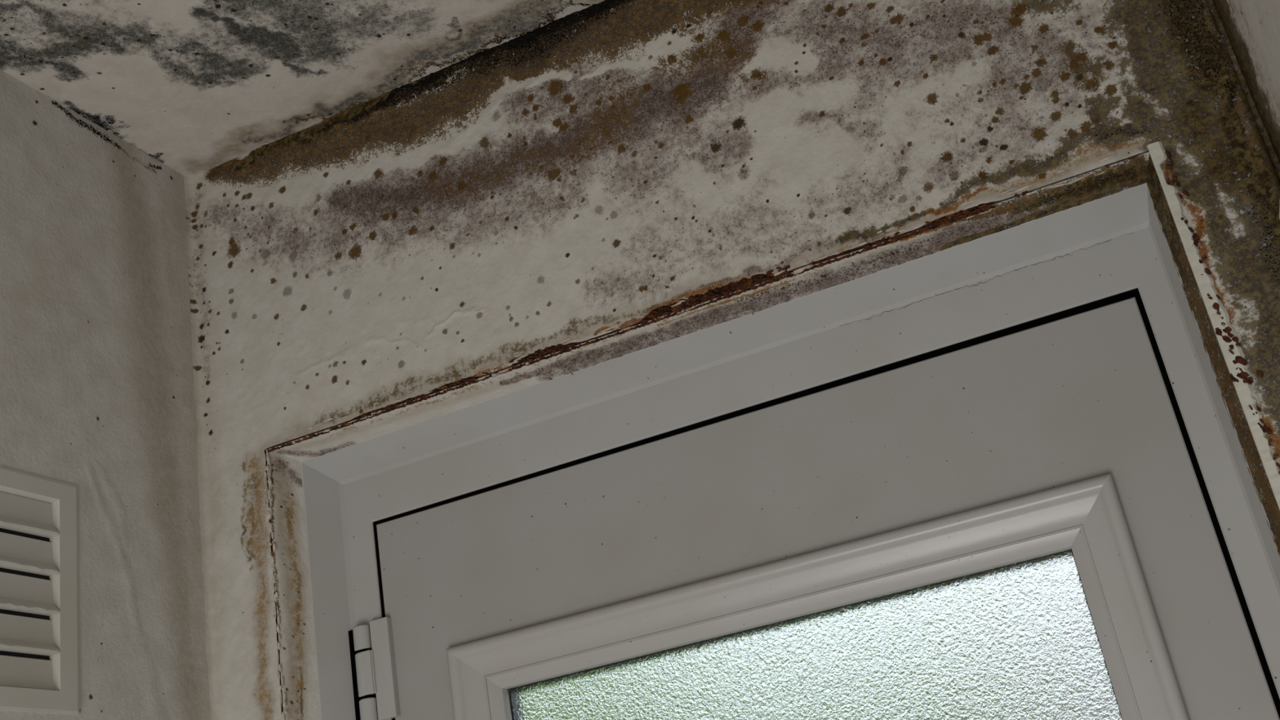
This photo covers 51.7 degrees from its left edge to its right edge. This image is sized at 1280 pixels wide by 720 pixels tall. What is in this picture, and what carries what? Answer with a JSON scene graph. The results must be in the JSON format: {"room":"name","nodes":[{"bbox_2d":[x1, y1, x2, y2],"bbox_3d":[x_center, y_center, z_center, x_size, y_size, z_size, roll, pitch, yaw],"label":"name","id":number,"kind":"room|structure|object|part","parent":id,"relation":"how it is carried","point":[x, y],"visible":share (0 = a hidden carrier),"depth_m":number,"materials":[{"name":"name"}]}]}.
{"room":"damaged room","nodes":[
{"label":"damaged room","id":0,"kind":"room"},
{"bbox_2d":[0,69,210,719],"bbox_3d":[-0.724,0.610,0.269,0.002,2.500,2.050,-18,-23,19],"label":"wall","id":1,"kind":"structure","parent":0,"point":[97,389],"depth_m":1.33,"materials":[{"name":"paint"}]},
{"bbox_2d":[0,466,79,715],"bbox_3d":[-0.580,0.180,1.094,0.019,0.215,0.282,-18,-23,19],"label":"air vent","id":2,"kind":"object","parent":1,"relation":"in","point":[39,626],"visible":1,"depth_m":1.18,"materials":[{"name":"white plastic"}]},
{"bbox_2d":[0,0,604,177],"bbox_3d":[-0.435,-0.652,0.544,1.190,0.002,2.050,-18,-23,19],"label":"ceiling","id":3,"kind":"structure","parent":0,"point":[197,86],"depth_m":1.38,"materials":[{"name":"paint"}]},
{"bbox_2d":[183,0,1279,719],"bbox_3d":[0.198,0.716,0.945,1.168,2.500,0.045,-18,-23,19],"label":"wall","id":4,"kind":"structure","parent":0,"point":[606,180],"depth_m":1.31,"materials":[{"name":"paint"}]},
{"bbox_2d":[273,151,1279,719],"bbox_3d":[0.216,0.918,0.936,0.978,2.118,0.118,-18,-23,19],"label":"door","id":5,"kind":"structure","parent":4,"relation":"in","point":[1004,474],"depth_m":1.21,"materials":[{"name":"white plastic"}]},
{"bbox_3d":[-0.266,0.315,1.345,0.033,0.101,0.014,-18,-23,19],"label":"hinge plate","id":6,"kind":"part","parent":5,"relation":"part of","materials":[{"name":"white plastic"}]},
{"bbox_3d":[0.184,0.592,1.078,0.615,0.820,0.004,-18,-23,19],"label":"glass pane","id":7,"kind":"part","parent":5,"relation":"part of","materials":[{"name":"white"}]},
{"bbox_2d":[1212,0,1279,162],"bbox_3d":[0.258,0.288,-0.079,0.002,2.500,2.050,-18,-23,19],"label":"wall","id":8,"kind":"structure","parent":0,"point":[1251,28],"depth_m":1.01,"materials":[{"name":"paint"}]}
]}

